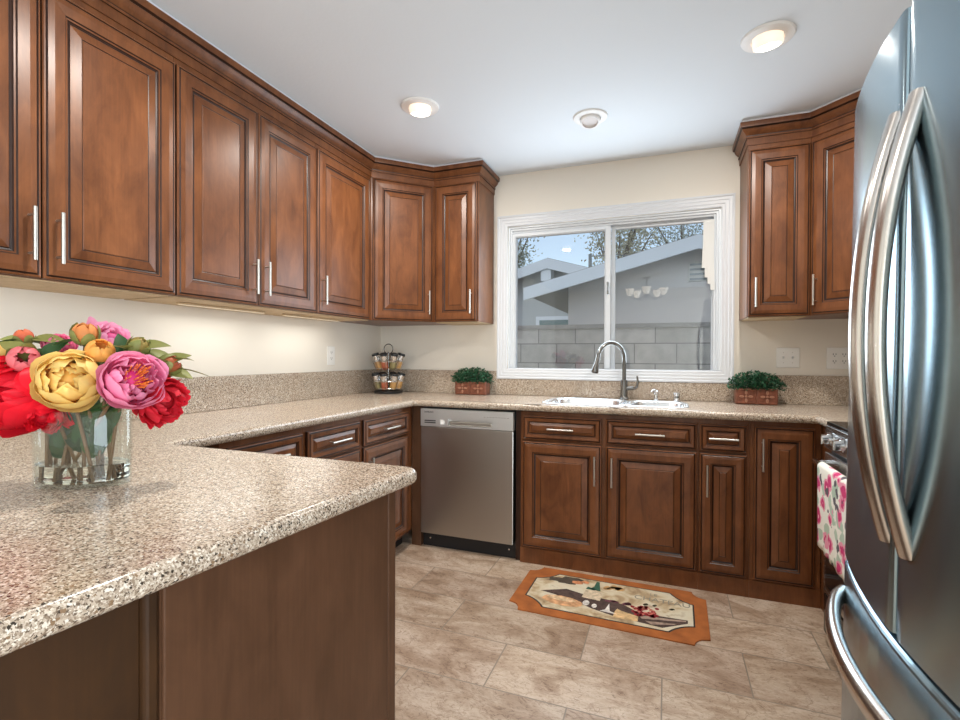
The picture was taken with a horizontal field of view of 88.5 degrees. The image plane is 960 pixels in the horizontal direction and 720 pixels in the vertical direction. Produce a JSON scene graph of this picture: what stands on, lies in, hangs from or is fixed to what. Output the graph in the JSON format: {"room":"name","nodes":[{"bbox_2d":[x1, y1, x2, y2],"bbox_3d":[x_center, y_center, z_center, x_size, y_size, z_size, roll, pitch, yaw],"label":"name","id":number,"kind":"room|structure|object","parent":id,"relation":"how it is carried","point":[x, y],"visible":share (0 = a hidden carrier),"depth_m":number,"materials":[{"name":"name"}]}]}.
{"room":"kitchen","nodes":[
{"label":"kitchen","id":0,"kind":"room"},
{"bbox_2d":[0,287,380,431],"bbox_3d":[-1.967,-0.065,0.906,0.120,2.475,6.640,0,1,21],"label":"wall","id":1,"kind":"structure","parent":0,"point":[219,342],"depth_m":2.44,"materials":[{"name":"beige paint"}]},
{"bbox_2d":[0,0,174,298],"bbox_3d":[-1.463,-0.719,1.548,0.362,0.948,0.876,0,1,21],"label":"upper cabinet","id":2,"kind":"object","parent":1,"relation":"attached to","point":[87,103],"visible":1,"depth_m":1.60,"materials":[{"name":"brown wood"}]},
{"bbox_2d":[33,369,381,431],"bbox_3d":[-1.355,0.165,2.332,0.020,0.168,3.299,0,1,21],"label":"backsplash","id":3,"kind":"structure","parent":1,"relation":"attached to","point":[208,393],"depth_m":2.74,"materials":[{"name":"stone"}]},
{"bbox_2d":[124,57,316,314],"bbox_3d":[-1.162,-0.724,2.345,0.362,0.948,0.824,0,1,21],"label":"upper cabinet","id":4,"kind":"object","parent":1,"relation":"attached to","point":[246,181],"visible":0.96,"depth_m":2.19,"materials":[{"name":"brown wood"}]},
{"bbox_2d":[176,302,264,313],"bbox_3d":[-1.205,-0.244,2.327,0.024,0.010,0.480,0,1,21],"label":"light","id":5,"kind":"object","parent":4,"relation":"attached to","point":[178,303],"visible":1,"depth_m":2.28,"materials":[{"name":"beige plastic"}]},
{"bbox_2d":[80,0,499,194],"bbox_3d":[-0.872,-1.244,2.439,0.596,0.132,2.934,1,1,35],"label":"crown molding","id":6,"kind":"structure","parent":1,"relation":"attached to","point":[143,18],"depth_m":2.31,"materials":[{"name":"brown wood"}]},
{"bbox_2d":[273,144,370,321],"bbox_3d":[-0.920,-0.728,2.985,0.362,0.948,0.542,0,1,21],"label":"upper cabinet","id":7,"kind":"object","parent":1,"relation":"attached to","point":[343,191],"visible":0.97,"depth_m":2.88,"materials":[{"name":"brown wood"}]},
{"bbox_2d":[282,314,339,321],"bbox_3d":[-0.986,-0.248,2.907,0.024,0.010,0.480,0,1,21],"label":"light","id":8,"kind":"object","parent":7,"relation":"attached to","point":[289,315],"visible":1,"depth_m":2.87,"materials":[{"name":"beige plastic"}]},
{"bbox_2d":[327,346,334,364],"bbox_3d":[-0.997,-0.029,3.295,0.008,0.124,0.078,0,1,21],"label":"outlet","id":9,"kind":"object","parent":1,"relation":"attached to","point":[330,349],"visible":1,"depth_m":3.29,"materials":[{"name":"white plastic"}]},
{"bbox_2d":[149,0,911,175],"bbox_3d":[-0.306,-1.341,0.270,3.660,0.100,6.640,0,1,21],"label":"ceiling","id":10,"kind":"structure","parent":0,"point":[508,80],"depth_m":2.18,"materials":[{"name":"white paint"}]},
{"bbox_2d":[401,96,438,116],"bbox_3d":[-0.309,-1.301,2.543,0.196,0.079,0.196,0,1,21],"label":"recessed light","id":11,"kind":"object","parent":10,"relation":"in","point":[417,106],"visible":1,"depth_m":2.50,"materials":[{"name":"white"}]},
{"bbox_2d":[573,108,607,128],"bbox_3d":[0.593,-1.299,2.646,0.184,0.082,0.184,0,1,21],"label":"recessed light","id":12,"kind":"object","parent":10,"relation":"in","point":[590,118],"visible":0.99,"depth_m":2.62,"materials":[{"name":"white plastic"}]},
{"bbox_2d":[740,20,796,52],"bbox_3d":[1.156,-1.291,1.979,0.196,0.081,0.196,0,1,21],"label":"recessed light","id":13,"kind":"object","parent":10,"relation":"in","point":[769,36],"visible":1,"depth_m":1.94,"materials":[{"name":"white plastic"}]},
{"bbox_2d":[381,145,848,562],"bbox_3d":[0.840,-0.074,3.331,3.420,2.475,0.120,0,1,21],"label":"wall","id":14,"kind":"structure","parent":0,"point":[711,171],"depth_m":3.21,"materials":[{"name":"beige paint"}]},
{"bbox_2d":[338,177,446,325],"bbox_3d":[-0.596,-0.733,3.477,0.618,0.944,0.610,0,1,21],"label":"upper cabinet","id":15,"kind":"object","parent":14,"relation":"attached to","point":[402,213],"visible":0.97,"depth_m":3.27,"materials":[{"name":"brown wood"}]},
{"bbox_2d":[382,369,497,393],"bbox_3d":[-0.321,0.158,3.695,0.950,0.168,0.020,0,1,21],"label":"backsplash","id":16,"kind":"structure","parent":14,"relation":"attached to","point":[415,380],"depth_m":3.70,"materials":[{"name":"stone"}]},
{"bbox_2d":[434,181,493,324],"bbox_3d":[-0.118,-0.729,3.430,0.327,0.948,0.361,0,1,21],"label":"upper cabinet","id":17,"kind":"object","parent":14,"relation":"attached to","point":[463,212],"visible":1,"depth_m":3.31,"materials":[{"name":"brown wood"}]},
{"bbox_2d":[497,378,733,401],"bbox_3d":[0.832,0.194,3.260,1.515,0.112,0.020,0,1,21],"label":"backsplash","id":18,"kind":"structure","parent":14,"relation":"attached to","point":[718,392],"depth_m":3.24,"materials":[{"name":"stone"}]},
{"bbox_2d":[497,193,735,382],"bbox_3d":[0.853,-0.439,3.303,1.515,1.150,0.138,0,1,21],"label":"window","id":19,"kind":"structure","parent":14,"relation":"in","point":[723,296],"depth_m":3.27,"materials":[{"name":"white paint"}]},
{"bbox_2d":[702,219,714,289],"bbox_3d":[1.425,-0.656,3.074,0.075,0.440,0.002,0,1,21],"label":"vertical blind","id":20,"kind":"object","parent":19,"relation":"attached to","point":[708,225],"visible":1,"depth_m":3.07,"materials":[{"name":"white fabric"}]},
{"bbox_2d":[739,138,811,320],"bbox_3d":[1.648,-0.711,2.763,0.296,0.958,0.361,0,1,21],"label":"upper cabinet","id":21,"kind":"object","parent":14,"relation":"attached to","point":[775,178],"visible":0.98,"depth_m":2.64,"materials":[{"name":"brown wood"}]},
{"bbox_2d":[776,348,799,367],"bbox_3d":[1.808,-0.013,2.890,0.118,0.118,0.021,0,1,21],"label":"light switch","id":22,"kind":"object","parent":14,"relation":"attached to","point":[785,357],"visible":1,"depth_m":2.90,"materials":[{"name":"white plastic"}]},
{"bbox_2d":[733,374,848,405],"bbox_3d":[1.967,0.174,2.831,0.911,0.168,0.020,0,1,21],"label":"backsplash","id":23,"kind":"structure","parent":14,"relation":"attached to","point":[800,389],"depth_m":2.84,"materials":[{"name":"stone"}]},
{"bbox_2d":[796,121,854,319],"bbox_3d":[2.023,-0.709,2.488,0.617,0.954,0.610,0,1,21],"label":"upper cabinet","id":24,"kind":"object","parent":14,"relation":"attached to","point":[832,151],"visible":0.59,"depth_m":2.49,"materials":[{"name":"brown wood"}]},
{"bbox_2d":[732,88,861,165],"bbox_3d":[1.762,-1.234,2.450,0.314,0.132,1.150,0,1,-35],"label":"crown molding","id":25,"kind":"structure","parent":24,"relation":"attached to","point":[836,113],"depth_m":2.60,"materials":[{"name":"brown wood"}]},
{"bbox_2d":[826,348,848,368],"bbox_3d":[2.047,-0.010,2.806,0.122,0.122,0.008,0,1,21],"label":"outlet","id":26,"kind":"object","parent":14,"relation":"attached to","point":[836,358],"visible":0.94,"depth_m":2.81,"materials":[{"name":"white plastic"}]},
{"bbox_2d":[831,352,837,356],"bbox_3d":[2.025,-0.029,2.812,0.033,0.029,0.002,0,1,21],"label":"receptacle","id":27,"kind":"object","parent":26,"relation":"attached to","point":[833,354],"depth_m":2.81,"materials":[{"name":"grey plastic"}]},
{"bbox_2d":[831,359,837,363],"bbox_3d":[2.025,0.009,2.813,0.033,0.029,0.002,0,1,21],"label":"receptacle","id":28,"kind":"object","parent":26,"relation":"attached to","point":[833,361],"depth_m":2.81,"materials":[{"name":"grey plastic"}]},
{"bbox_2d":[841,352,847,356],"bbox_3d":[2.068,-0.029,2.796,0.033,0.029,0.002,0,1,21],"label":"receptacle","id":29,"kind":"object","parent":26,"relation":"attached to","point":[843,354],"depth_m":2.79,"materials":[{"name":"grey plastic"}]},
{"bbox_2d":[841,359,847,363],"bbox_3d":[2.068,0.010,2.796,0.033,0.029,0.002,0,1,21],"label":"receptacle","id":30,"kind":"object","parent":26,"relation":"attached to","point":[843,361],"depth_m":2.79,"materials":[{"name":"grey plastic"}]},
{"bbox_2d":[395,510,841,719],"bbox_3d":[-0.317,1.214,0.291,3.660,0.060,6.640,0,1,21],"label":"floor","id":31,"kind":"structure","parent":0,"point":[464,651],"depth_m":1.94,"materials":[{"name":"tile"}]},
{"bbox_2d":[0,599,138,719],"bbox_3d":[-1.193,0.740,0.759,1.441,0.874,0.342,0,1,21],"label":"panel","id":32,"kind":"object","parent":31,"relation":"on","point":[89,669],"visible":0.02,"depth_m":0.60,"materials":[{"name":"brown wood"}]},
{"bbox_2d":[0,369,848,656],"bbox_3d":[0.235,0.196,1.732,3.418,0.207,3.299,0,1,21],"label":"countertop","id":33,"kind":"structure","parent":32,"relation":"on","point":[71,555],"depth_m":1.08,"materials":[{"name":"stone"}]},
{"bbox_2d":[32,409,130,485],"bbox_3d":[-0.845,0.182,1.048,0.192,0.157,0.116,0,0,0],"label":"vase","id":34,"kind":"object","parent":33,"relation":"on","point":[77,472],"visible":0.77,"depth_m":1.01,"materials":[{"name":"clear glass"}]},
{"bbox_2d":[0,345,52,461],"bbox_3d":[-0.996,0.106,1.050,0.171,0.290,0.065,0,1,21],"label":"bud","id":35,"kind":"object","parent":34,"relation":"in","point":[2,351],"visible":0.12,"depth_m":1.04,"materials":[{"name":"brown plant"}]},
{"bbox_2d":[0,355,56,463],"bbox_3d":[-0.944,0.120,1.010,0.165,0.263,0.140,0,1,21],"label":"peony","id":36,"kind":"object","parent":34,"relation":"in","point":[16,401],"visible":0.49,"depth_m":0.97,"materials":[{"name":"red plant"}]},
{"bbox_2d":[0,329,69,460],"bbox_3d":[-0.965,0.091,1.075,0.133,0.320,0.121,0,1,21],"label":"bud","id":37,"kind":"object","parent":34,"relation":"in","point":[25,336],"visible":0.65,"depth_m":1.07,"materials":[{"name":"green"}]},
{"bbox_2d":[0,341,70,460],"bbox_3d":[-0.926,0.105,1.030,0.104,0.292,0.111,1,1,44],"label":"bud","id":38,"kind":"object","parent":34,"relation":"in","point":[16,351],"visible":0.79,"depth_m":1.00,"materials":[{"name":"pink plant"}]},
{"bbox_2d":[24,401,74,461],"bbox_3d":[-0.881,0.162,1.008,0.107,0.182,0.082,0,1,-37],"label":"peony","id":39,"kind":"object","parent":34,"relation":"in","point":[49,420],"visible":0.63,"depth_m":1.00,"materials":[{"name":"red"}]},
{"bbox_2d":[40,333,78,463],"bbox_3d":[-0.918,0.096,1.069,0.123,0.311,0.109,0,1,21],"label":"peony","id":40,"kind":"object","parent":34,"relation":"in","point":[72,345],"visible":0.33,"depth_m":1.09,"materials":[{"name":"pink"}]},
{"bbox_2d":[48,422,74,461],"bbox_3d":[-0.873,0.169,1.051,0.090,0.165,0.055,0,1,-24],"label":"leafy sprig","id":41,"kind":"object","parent":34,"relation":"in","point":[56,441],"visible":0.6,"depth_m":1.03,"materials":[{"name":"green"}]},
{"bbox_2d":[29,349,101,464],"bbox_3d":[-0.828,0.115,1.002,0.123,0.275,0.152,0,1,-32],"label":"peony","id":42,"kind":"object","parent":34,"relation":"in","point":[72,387],"visible":0.94,"depth_m":0.96,"materials":[{"name":"yellow plant"}]},
{"bbox_2d":[53,322,101,462],"bbox_3d":[-0.840,0.086,1.045,0.069,0.331,0.091,1,1,38],"label":"bud","id":43,"kind":"object","parent":34,"relation":"in","point":[81,334],"visible":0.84,"depth_m":1.03,"materials":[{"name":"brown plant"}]},
{"bbox_2d":[64,400,106,457],"bbox_3d":[-0.839,0.163,1.052,0.072,0.177,0.065,0,1,21],"label":"leafy sprig","id":44,"kind":"object","parent":34,"relation":"in","point":[73,442],"visible":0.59,"depth_m":1.03,"materials":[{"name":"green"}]},
{"bbox_2d":[65,339,115,461],"bbox_3d":[-0.793,0.104,1.016,0.093,0.296,0.104,1,1,42],"label":"bud","id":45,"kind":"object","parent":34,"relation":"in","point":[99,350],"visible":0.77,"depth_m":1.01,"materials":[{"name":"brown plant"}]},
{"bbox_2d":[79,401,121,461],"bbox_3d":[-0.824,0.169,1.048,0.097,0.166,0.044,0,0,3],"label":"leafy sprig","id":46,"kind":"object","parent":34,"relation":"in","point":[100,436],"visible":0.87,"depth_m":1.04,"materials":[{"name":"green plant"}]},
{"bbox_2d":[86,316,130,458],"bbox_3d":[-0.857,0.076,1.120,0.111,0.350,0.111,0,1,-22],"label":"peony","id":47,"kind":"object","parent":34,"relation":"in","point":[109,331],"visible":0.29,"depth_m":1.12,"materials":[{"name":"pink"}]},
{"bbox_2d":[75,351,168,460],"bbox_3d":[-0.770,0.118,1.010,0.276,0.273,0.120,0,1,21],"label":"peony","id":48,"kind":"object","parent":34,"relation":"in","point":[124,375],"visible":0.99,"depth_m":0.97,"materials":[{"name":"pink plant"}]},
{"bbox_2d":[103,334,169,459],"bbox_3d":[-0.744,0.097,1.074,0.111,0.310,0.116,1,1,37],"label":"bud","id":49,"kind":"object","parent":34,"relation":"in","point":[139,344],"visible":0.55,"depth_m":1.06,"materials":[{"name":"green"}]},
{"bbox_2d":[99,374,190,458],"bbox_3d":[-0.733,0.138,1.034,0.212,0.230,0.122,0,0,-10],"label":"peony","id":50,"kind":"object","parent":34,"relation":"in","point":[168,410],"visible":0.7,"depth_m":1.04,"materials":[{"name":"red plant"}]},
{"bbox_2d":[108,352,211,462],"bbox_3d":[-0.691,0.118,1.059,0.194,0.269,0.081,0,0,8],"label":"bud","id":51,"kind":"object","parent":34,"relation":"in","point":[176,369],"visible":0.52,"depth_m":1.06,"materials":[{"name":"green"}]},
{"bbox_2d":[371,344,404,393],"bbox_3d":[-0.669,0.061,3.597,0.244,0.361,0.244,0,1,21],"label":"spice rack","id":52,"kind":"object","parent":33,"relation":"on","point":[388,391],"visible":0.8,"depth_m":3.54,"materials":[{"name":"black metal"}]},
{"bbox_2d":[372,372,380,389],"bbox_3d":[-0.741,0.151,3.544,0.077,0.125,0.052,0,1,-30],"label":"spice jar","id":53,"kind":"object","parent":52,"relation":"on","point":[376,377],"visible":0.94,"depth_m":3.53,"materials":[{"name":"beige glass"}]},
{"bbox_2d":[372,352,381,369],"bbox_3d":[-0.740,0.008,3.547,0.083,0.125,0.052,0,1,-41],"label":"spice jar","id":54,"kind":"object","parent":52,"relation":"on","point":[376,357],"visible":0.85,"depth_m":3.53,"materials":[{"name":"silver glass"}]},
{"bbox_2d":[380,372,387,389],"bbox_3d":[-0.685,0.152,3.510,0.052,0.125,0.077,0,0,3],"label":"spice jar","id":55,"kind":"object","parent":52,"relation":"on","point":[383,376],"visible":1,"depth_m":3.49,"materials":[{"name":"red glass"}]},
{"bbox_2d":[380,352,387,369],"bbox_3d":[-0.684,0.009,3.511,0.052,0.125,0.083,0,0,4],"label":"spice jar","id":56,"kind":"object","parent":52,"relation":"on","point":[383,356],"visible":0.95,"depth_m":3.49,"materials":[{"name":"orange glass"}]},
{"bbox_2d":[389,352,397,369],"bbox_3d":[-0.620,0.009,3.526,0.052,0.125,0.083,0,1,-41],"label":"spice jar","id":57,"kind":"object","parent":52,"relation":"on","point":[394,356],"visible":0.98,"depth_m":3.51,"materials":[{"name":"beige glass"}]},
{"bbox_2d":[390,372,397,389],"bbox_3d":[-0.617,0.152,3.526,0.052,0.125,0.077,0,1,-30],"label":"spice jar","id":58,"kind":"object","parent":52,"relation":"on","point":[394,376],"visible":1,"depth_m":3.51,"materials":[{"name":"yellow glass"}]},
{"bbox_2d":[396,372,404,387],"bbox_3d":[-0.582,0.151,3.582,0.077,0.125,0.052,0,0,3],"label":"spice jar","id":59,"kind":"object","parent":52,"relation":"on","point":[401,376],"visible":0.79,"depth_m":3.56,"materials":[{"name":"orange glass"}]},
{"bbox_2d":[396,353,404,369],"bbox_3d":[-0.584,0.008,3.581,0.083,0.125,0.052,0,0,4],"label":"spice jar","id":60,"kind":"object","parent":52,"relation":"on","point":[401,356],"visible":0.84,"depth_m":3.56,"materials":[{"name":"orange glass"}]},
{"bbox_2d":[450,367,494,394],"bbox_3d":[-0.052,0.146,3.507,0.329,0.196,0.169,0,1,21],"label":"potted plant","id":61,"kind":"object","parent":33,"relation":"on","point":[468,386],"visible":1,"depth_m":3.47,"materials":[{"name":"green plant"}]},
{"bbox_2d":[591,341,638,399],"bbox_3d":[0.843,0.065,3.116,0.311,0.372,0.090,0,0,-11],"label":"faucet","id":62,"kind":"object","parent":33,"relation":"on","point":[624,388],"visible":1,"depth_m":3.12,"materials":[{"name":"silver metal"}]},
{"bbox_2d":[542,397,688,407],"bbox_3d":[0.794,0.336,2.912,0.813,0.175,0.458,0,1,21],"label":"sink","id":63,"kind":"object","parent":33,"relation":"in","point":[560,400],"visible":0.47,"depth_m":3.01,"materials":[{"name":"white ceramic"}]},
{"bbox_2d":[651,389,659,400],"bbox_3d":[1.087,0.216,3.075,0.071,0.074,0.042,0,0,-18],"label":"soap dispenser","id":64,"kind":"object","parent":33,"relation":"on","point":[655,392],"visible":1,"depth_m":3.07,"materials":[{"name":"silver metal"}]},
{"bbox_2d":[673,392,680,400],"bbox_3d":[1.213,0.227,3.037,0.048,0.053,0.048,0,1,21],"label":"air gap cap","id":65,"kind":"object","parent":33,"relation":"on","point":[676,396],"visible":0.95,"depth_m":3.02,"materials":[{"name":"silver metal"}]},
{"bbox_2d":[727,370,786,404],"bbox_3d":[1.610,0.155,2.866,0.314,0.201,0.163,0,1,21],"label":"potted plant","id":66,"kind":"object","parent":33,"relation":"on","point":[756,394],"visible":1,"depth_m":2.83,"materials":[{"name":"green plant"}]},
{"bbox_2d":[204,428,302,456],"bbox_3d":[-1.111,0.730,2.060,0.657,0.874,0.434,0,1,21],"label":"base cabinet","id":67,"kind":"object","parent":31,"relation":"on","point":[290,442],"visible":0.15,"depth_m":1.99,"materials":[{"name":"brown wood"}]},
{"bbox_2d":[139,491,395,719],"bbox_3d":[-0.703,0.739,1.083,0.881,0.874,0.610,0,1,21],"label":"base cabinet","id":68,"kind":"object","parent":31,"relation":"on","point":[300,625],"visible":0.34,"depth_m":0.86,"materials":[{"name":"brown wood"}]},
{"bbox_2d":[303,417,359,461],"bbox_3d":[-0.958,0.727,2.465,0.657,0.874,0.430,0,1,21],"label":"base cabinet","id":69,"kind":"object","parent":31,"relation":"on","point":[336,440],"visible":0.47,"depth_m":2.35,"materials":[{"name":"brown wood"}]},
{"bbox_2d":[360,406,411,547],"bbox_3d":[-0.783,0.724,2.929,0.657,0.874,0.560,0,1,21],"label":"base cabinet","id":70,"kind":"object","parent":31,"relation":"on","point":[385,437],"visible":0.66,"depth_m":2.87,"materials":[{"name":"brown wood"}]},
{"bbox_2d":[412,406,424,545],"bbox_3d":[-0.293,0.722,3.362,0.064,0.874,0.592,0,1,21],"label":"filler panel","id":71,"kind":"object","parent":31,"relation":"on","point":[417,535],"visible":0.32,"depth_m":3.08,"materials":[{"name":"brown wood"}]},
{"bbox_2d":[421,406,515,558],"bbox_3d":[0.017,0.728,3.228,0.604,0.868,0.604,0,1,21],"label":"dishwasher","id":72,"kind":"object","parent":31,"relation":"on","point":[468,456],"visible":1,"depth_m":2.94,"materials":[{"name":"silver metal"}]},
{"bbox_2d":[516,411,520,559],"bbox_3d":[0.325,0.727,3.135,0.030,0.874,0.580,0,1,21],"label":"filler panel","id":73,"kind":"object","parent":31,"relation":"on","point":[518,413],"visible":0.24,"depth_m":2.86,"materials":[{"name":"wood"}]},
{"bbox_2d":[520,411,697,588],"bbox_3d":[0.770,0.730,2.937,0.938,0.874,0.657,0,1,21],"label":"base cabinet","id":74,"kind":"object","parent":31,"relation":"on","point":[610,495],"visible":1,"depth_m":2.65,"materials":[{"name":"brown wood"}]},
{"bbox_2d":[509,567,710,645],"bbox_3d":[0.620,1.167,2.390,0.885,0.008,0.490,0,1,22],"label":"kitchen mat","id":75,"kind":"object","parent":31,"relation":"on","point":[669,614],"visible":1,"depth_m":2.35,"materials":[{"name":"orange"}]},
{"bbox_2d":[548,576,583,584],"bbox_3d":[0.458,1.161,2.599,0.193,0.001,0.088,0,1,22],"label":"shade","id":76,"kind":"object","parent":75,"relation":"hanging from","point":[568,580],"depth_m":2.60,"materials":[{"name":"fabric"}]},
{"bbox_2d":[586,582,599,590],"bbox_3d":[0.587,1.162,2.526,0.074,0.001,0.114,0,1,22],"label":"bottle","id":77,"kind":"object","parent":75,"relation":"on","point":[597,586],"depth_m":2.51,"materials":[{"name":"fabric"}]},
{"bbox_2d":[697,419,749,597],"bbox_3d":[1.318,0.734,2.729,0.233,0.874,0.657,0,1,21],"label":"base cabinet","id":78,"kind":"object","parent":31,"relation":"on","point":[723,445],"visible":0.94,"depth_m":2.46,"materials":[{"name":"brown wood"}]},
{"bbox_2d":[749,421,821,608],"bbox_3d":[1.568,0.736,2.635,0.300,0.874,0.657,0,1,21],"label":"base cabinet","id":79,"kind":"object","parent":31,"relation":"on","point":[784,551],"visible":0.91,"depth_m":2.37,"materials":[{"name":"brown wood"}]},
{"bbox_2d":[821,426,831,612],"bbox_3d":[1.843,0.741,2.085,0.600,0.874,0.288,0,1,21],"label":"base cabinet","id":80,"kind":"object","parent":31,"relation":"on","point":[824,449],"visible":0.14,"depth_m":2.31,"materials":[{"name":"brown wood"}]},
{"bbox_2d":[812,421,847,634],"bbox_3d":[1.606,0.709,1.604,0.740,0.945,0.750,0,1,21],"label":"range","id":81,"kind":"object","parent":31,"relation":"on","point":[835,438],"visible":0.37,"depth_m":1.95,"materials":[{"name":"grey metal"}]},
{"bbox_2d":[817,462,846,579],"bbox_3d":[1.292,0.579,1.782,0.034,0.349,0.368,0,1,21],"label":"dish towel","id":82,"kind":"object","parent":81,"relation":"hanging from","point":[831,484],"visible":0.76,"depth_m":1.79,"materials":[{"name":"fabric"}]},
{"bbox_2d":[827,421,847,432],"bbox_3d":[1.636,0.256,1.589,0.680,0.040,0.750,0,1,21],"label":"cooktop","id":83,"kind":"object","parent":81,"relation":"in","point":[833,426],"depth_m":1.95,"materials":[{"name":"black metal"}]},
{"bbox_2d":[825,0,959,719],"bbox_3d":[1.101,0.293,0.689,0.972,1.788,0.816,1,1,21],"label":"refrigerator","id":84,"kind":"object","parent":31,"relation":"on","point":[896,651],"visible":1,"depth_m":0.79,"materials":[{"name":"grey metal"}]},
{"label":"outside","id":85,"kind":"structure","parent":0,"visible":0},
{"bbox_3d":[15.133,1.080,46.054,80.000,0.180,89.860,0,1,21],"label":"ground","id":86,"kind":"structure","parent":85,"visible":0},
{"bbox_2d":[518,237,544,267],"bbox_3d":[1.116,-3.210,21.754,3.948,8.765,4.283,0,0,-11],"label":"tree","id":87,"kind":"object","parent":86,"relation":"on","point":[521,254],"visible":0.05,"depth_m":21.19,"materials":[{"name":"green plant"}]},
{"bbox_2d":[517,254,627,325],"bbox_3d":[2.335,-0.920,14.241,6.800,4.240,3.600,0,1,21],"label":"house","id":88,"kind":"structure","parent":86,"relation":"on","point":[532,311],"depth_m":13.02,"materials":[{"name":"white paint"}]},
{"bbox_2d":[517,322,710,369],"bbox_3d":[1.327,0.448,5.224,13.000,1.645,0.224,0,1,21],"label":"wall","id":89,"kind":"structure","parent":86,"relation":"on","point":[686,345],"depth_m":5.06,"materials":[{"name":"grey concrete"}]},
{"bbox_2d":[523,234,710,324],"bbox_3d":[3.905,-0.307,9.109,5.280,3.112,4.100,0,1,21],"label":"house","id":90,"kind":"structure","parent":86,"relation":"on","point":[666,283],"depth_m":7.84,"materials":[{"name":"white paint"}]},
{"bbox_2d":[688,261,706,281],"bbox_3d":[3.422,-1.371,7.604,0.385,0.300,0.045,0,1,21],"label":"gable vent","id":91,"kind":"object","parent":90,"relation":"attached to","point":[696,273],"depth_m":7.61,"materials":[{"name":"grey"}]},
{"bbox_2d":[574,227,678,265],"bbox_3d":[5.827,-2.935,19.945,3.865,8.286,3.775,0,1,-23],"label":"tree","id":92,"kind":"object","parent":86,"relation":"on","point":[629,243],"visible":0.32,"depth_m":19.52,"materials":[{"name":"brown plant"}]},
{"bbox_2d":[638,223,702,246],"bbox_3d":[10.729,-3.930,25.609,5.760,10.215,6.063,0,1,21],"label":"tree","id":93,"kind":"object","parent":86,"relation":"on","point":[681,227],"visible":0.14,"depth_m":25.37,"materials":[{"name":"brown plant"}]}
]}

